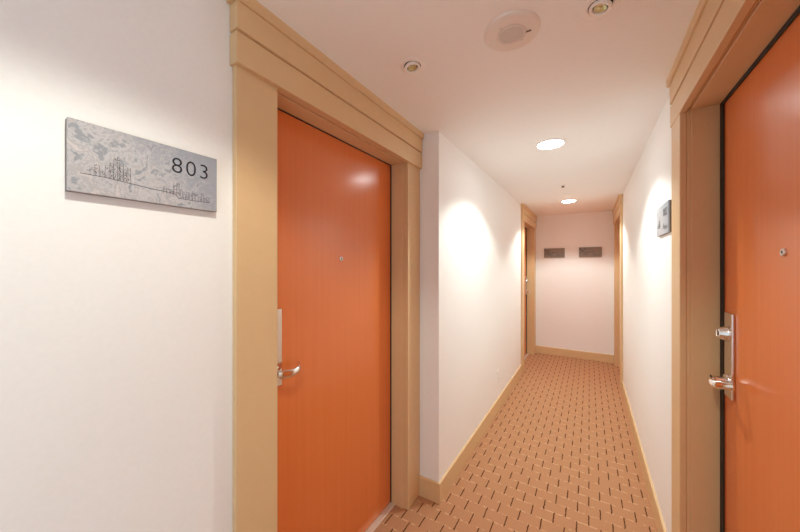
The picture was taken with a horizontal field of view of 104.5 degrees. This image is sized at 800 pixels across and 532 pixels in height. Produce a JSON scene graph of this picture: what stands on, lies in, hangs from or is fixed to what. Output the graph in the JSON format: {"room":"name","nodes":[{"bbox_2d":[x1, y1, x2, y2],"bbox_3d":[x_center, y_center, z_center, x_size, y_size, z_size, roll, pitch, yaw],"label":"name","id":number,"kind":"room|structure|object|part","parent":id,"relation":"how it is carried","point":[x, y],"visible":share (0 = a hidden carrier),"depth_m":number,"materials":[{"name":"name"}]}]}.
{"room":"hotel corridor","nodes":[
{"label":"hotel corridor","id":0,"kind":"room"},
{"bbox_2d":[0,0,520,531],"bbox_3d":[-0.480,0.325,1.396,0.623,2.391,9.880,0,0,31],"label":"wall","id":1,"kind":"structure","parent":0,"point":[116,315],"depth_m":0.79,"materials":[{"name":"paint"}]},
{"bbox_2d":[65,117,216,211],"bbox_3d":[-0.646,-0.244,0.810,0.021,0.160,0.316,0,0,31],"label":"room sign","id":2,"kind":"object","parent":1,"relation":"attached to","point":[99,160],"visible":1,"depth_m":0.77,"materials":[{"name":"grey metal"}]},
{"bbox_2d":[226,0,423,531],"bbox_3d":[-0.263,0.325,1.552,0.205,2.391,1.272,0,0,31],"label":"door frame","id":3,"kind":"structure","parent":1,"relation":"attached to","point":[274,66],"depth_m":1.11,"materials":[{"name":"beige paint"}]},
{"bbox_3d":[-0.492,0.434,1.059,0.022,2.172,0.155,0,0,32],"label":"casing","id":4,"kind":"part","parent":3,"relation":"part of","materials":[{"name":"beige paint"}]},
{"bbox_3d":[-0.197,-0.854,1.512,0.052,0.034,1.272,0,0,32],"label":"crown moulding","id":5,"kind":"part","parent":3,"relation":"part of","materials":[{"name":"beige paint"}]},
{"bbox_3d":[0.082,0.434,1.996,0.022,2.172,0.155,0,0,32],"label":"casing","id":6,"kind":"part","parent":3,"relation":"part of","materials":[{"name":"beige paint"}]},
{"bbox_2d":[277,109,389,531],"bbox_3d":[-0.291,0.431,1.580,0.118,2.155,0.937,0,0,31],"label":"door","id":7,"kind":"structure","parent":1,"relation":"in","point":[333,197],"depth_m":1.52,"materials":[{"name":"orange wood"}]},
{"bbox_3d":[-0.507,0.333,1.244,0.009,0.315,0.074,0,0,32],"label":"lock plate","id":8,"kind":"part","parent":7,"relation":"part of","materials":[{"name":"silver metal"}]},
{"bbox_3d":[-0.454,0.428,1.262,0.064,0.054,0.140,0,0,32],"label":"lever handle","id":9,"kind":"part","parent":7,"relation":"part of","materials":[{"name":"silver metal"}]},
{"bbox_2d":[419,365,521,503],"bbox_3d":[-0.608,1.456,0.729,0.171,0.128,8.608,0,0,31],"label":"baseboard","id":10,"kind":"structure","parent":1,"relation":"attached to","point":[434,491],"depth_m":2.31,"materials":[{"name":"beige paint"}]},
{"bbox_2d":[524,229,529,355],"bbox_3d":[1.954,0.431,4.942,0.118,2.155,0.937,0,0,31],"label":"door","id":11,"kind":"structure","parent":1,"relation":"in","point":[525,276],"depth_m":5.24,"materials":[{"name":"orange wood"}]},
{"bbox_3d":[2.146,0.333,5.274,0.009,0.315,0.074,0,0,32],"label":"lock plate","id":12,"kind":"part","parent":11,"relation":"part of","materials":[{"name":"silver metal"}]},
{"bbox_2d":[521,204,536,373],"bbox_3d":[1.980,0.325,4.918,0.197,2.391,1.276,0,0,31],"label":"door frame","id":13,"kind":"structure","parent":1,"relation":"attached to","point":[528,218],"depth_m":5.30,"materials":[{"name":"beige paint"}]},
{"bbox_3d":[1.752,0.434,4.422,0.022,2.172,0.155,0,0,32],"label":"casing","id":14,"kind":"part","parent":13,"relation":"part of","materials":[{"name":"beige paint"}]},
{"bbox_3d":[2.045,-0.854,4.878,0.044,0.034,1.276,0,0,32],"label":"crown moulding","id":15,"kind":"part","parent":13,"relation":"part of","materials":[{"name":"beige paint"}]},
{"bbox_3d":[2.326,0.434,5.358,0.022,2.172,0.155,0,0,32],"label":"casing","id":16,"kind":"part","parent":13,"relation":"part of","materials":[{"name":"beige paint"}]},
{"bbox_2d":[256,0,699,215],"bbox_3d":[0.235,-0.921,0.958,2.400,0.100,10.280,0,0,31],"label":"ceiling","id":17,"kind":"structure","parent":0,"point":[598,86],"depth_m":1.42,"materials":[{"name":"paint"}]},
{"bbox_2d":[399,57,425,73],"bbox_3d":[0.054,-0.862,1.346,0.114,0.020,0.114,0,0,31],"label":"recessed light","id":18,"kind":"object","parent":17,"relation":"in","point":[410,65],"visible":1,"depth_m":1.33,"materials":[{"name":"white plastic"}]},
{"bbox_3d":[0.054,-0.863,1.346,0.038,0.010,0.038,0,0,32],"label":"bulb","id":19,"kind":"part","parent":18,"relation":"part of","materials":[{"name":"glass"}]},
{"bbox_2d":[484,9,540,51],"bbox_3d":[0.414,-0.863,1.148,0.196,0.015,0.196,0,0,31],"label":"ceiling speaker","id":20,"kind":"object","parent":17,"relation":"attached to","point":[514,29],"visible":1,"depth_m":1.13,"materials":[{"name":"white plastic"}]},
{"bbox_2d":[498,24,524,43],"bbox_3d":[0.414,-0.858,1.148,0.095,0.005,0.095,0,0,32],"label":"grille","id":21,"kind":"object","parent":20,"relation":"attached to","point":[507,33],"depth_m":1.14,"materials":[{"name":"grey plastic"}]},
{"bbox_2d":[535,138,565,149],"bbox_3d":[1.073,-0.864,2.211,0.200,0.014,0.200,0,0,31],"label":"recessed light","id":22,"kind":"object","parent":17,"relation":"in","point":[548,144],"visible":1,"depth_m":2.19,"materials":[{"name":"white plastic"}]},
{"bbox_2d":[560,199,576,202],"bbox_3d":[2.261,-0.864,4.150,0.200,0.014,0.200,0,0,31],"label":"recessed light","id":23,"kind":"object","parent":17,"relation":"in","point":[570,200],"visible":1,"depth_m":4.12,"materials":[{"name":"white plastic"}]},
{"bbox_2d":[580,0,620,19],"bbox_3d":[0.669,-0.862,1.035,0.114,0.023,0.114,0,0,31],"label":"recessed light","id":24,"kind":"object","parent":17,"relation":"in","point":[592,9],"visible":1,"depth_m":1.04,"materials":[{"name":"white plastic"}]},
{"bbox_3d":[0.669,-0.863,1.035,0.038,0.012,0.038,0,0,32],"label":"bulb","id":25,"kind":"part","parent":24,"relation":"part of","materials":[{"name":"yellow glass"}]},
{"bbox_2d":[374,353,657,531],"bbox_3d":[0.235,1.570,0.958,2.400,0.100,10.280,0,0,31],"label":"floor","id":26,"kind":"structure","parent":0,"point":[559,454],"depth_m":2.33,"materials":[{"name":"carpet"}]},
{"bbox_2d":[536,211,613,354],"bbox_3d":[2.855,0.325,5.234,2.300,2.391,0.150,0,0,31],"label":"wall","id":27,"kind":"structure","parent":0,"point":[575,294],"depth_m":5.11,"materials":[{"name":"paint"}]},
{"bbox_2d":[544,248,564,257],"bbox_3d":[2.628,-0.222,5.274,0.316,0.160,0.020,0,0,31],"label":"room sign","id":28,"kind":"object","parent":27,"relation":"attached to","point":[548,252],"visible":1,"depth_m":5.26,"materials":[{"name":"grey stone"}]},
{"bbox_2d":[536,345,613,362],"bbox_3d":[2.863,1.456,5.134,1.132,0.128,0.013,0,0,31],"label":"baseboard","id":29,"kind":"structure","parent":27,"relation":"attached to","point":[593,356],"depth_m":5.11,"materials":[{"name":"beige paint"}]},
{"bbox_2d":[579,247,601,256],"bbox_3d":[3.074,-0.224,5.001,0.316,0.160,0.020,0,0,31],"label":"room sign","id":30,"kind":"object","parent":27,"relation":"attached to","point":[583,251],"visible":1,"depth_m":4.99,"materials":[{"name":"grey stone"}]},
{"bbox_2d":[623,94,671,531],"bbox_3d":[1.000,0.325,0.489,0.505,2.391,9.880,0,0,31],"label":"wall","id":31,"kind":"structure","parent":0,"point":[647,257],"depth_m":2.02,"materials":[{"name":"paint"}]},
{"bbox_2d":[612,194,622,390],"bbox_3d":[3.071,0.325,4.249,0.197,2.391,1.276,0,0,31],"label":"door frame","id":32,"kind":"structure","parent":31,"relation":"attached to","point":[617,210],"depth_m":4.66,"materials":[{"name":"beige paint"}]},
{"bbox_3d":[3.306,0.434,4.758,0.022,2.172,0.155,0,0,32],"label":"casing","id":33,"kind":"part","parent":32,"relation":"part of","materials":[{"name":"beige paint"}]},
{"bbox_3d":[3.006,-0.854,4.289,0.044,0.034,1.276,0,0,32],"label":"crown moulding","id":34,"kind":"part","parent":32,"relation":"part of","materials":[{"name":"beige paint"}]},
{"bbox_3d":[2.733,0.434,3.821,0.022,2.172,0.155,0,0,32],"label":"casing","id":35,"kind":"part","parent":32,"relation":"part of","materials":[{"name":"beige paint"}]},
{"bbox_2d":[622,381,666,531],"bbox_3d":[0.447,1.456,0.083,0.013,0.128,8.608,0,0,31],"label":"baseboard","id":36,"kind":"structure","parent":31,"relation":"attached to","point":[657,514],"depth_m":2.16,"materials":[{"name":"beige paint"}]},
{"bbox_2d":[657,200,671,236],"bbox_3d":[1.414,-0.248,1.661,0.014,0.160,0.316,0,0,31],"label":"room sign","id":37,"kind":"object","parent":31,"relation":"attached to","point":[664,212],"visible":1,"depth_m":1.61,"materials":[{"name":"grey stone"}]},
{"bbox_2d":[666,0,799,531],"bbox_3d":[0.997,0.325,0.857,0.190,2.391,1.291,0,0,31],"label":"door frame","id":38,"kind":"structure","parent":31,"relation":"attached to","point":[724,41],"depth_m":1.25,"materials":[{"name":"beige paint"}]},
{"bbox_3d":[1.225,0.434,1.361,0.022,2.172,0.155,0,0,32],"label":"casing","id":39,"kind":"part","parent":38,"relation":"part of","materials":[{"name":"beige paint"}]},
{"bbox_3d":[0.932,-0.854,0.897,0.037,0.034,1.291,0,0,32],"label":"crown moulding","id":40,"kind":"part","parent":38,"relation":"part of","materials":[{"name":"beige paint"}]},
{"bbox_2d":[707,14,799,531],"bbox_3d":[1.024,0.431,0.841,0.118,2.155,0.937,0,0,31],"label":"door","id":41,"kind":"structure","parent":31,"relation":"in","point":[760,333],"depth_m":0.94,"materials":[{"name":"orange wood"}]},
{"bbox_3d":[1.171,0.428,1.132,0.064,0.054,0.140,0,0,32],"label":"lever handle","id":42,"kind":"part","parent":41,"relation":"part of","materials":[{"name":"silver metal"}]},
{"bbox_3d":[1.224,0.333,1.150,0.009,0.315,0.074,0,0,32],"label":"lock plate","id":43,"kind":"part","parent":41,"relation":"part of","materials":[{"name":"silver metal"}]}
]}

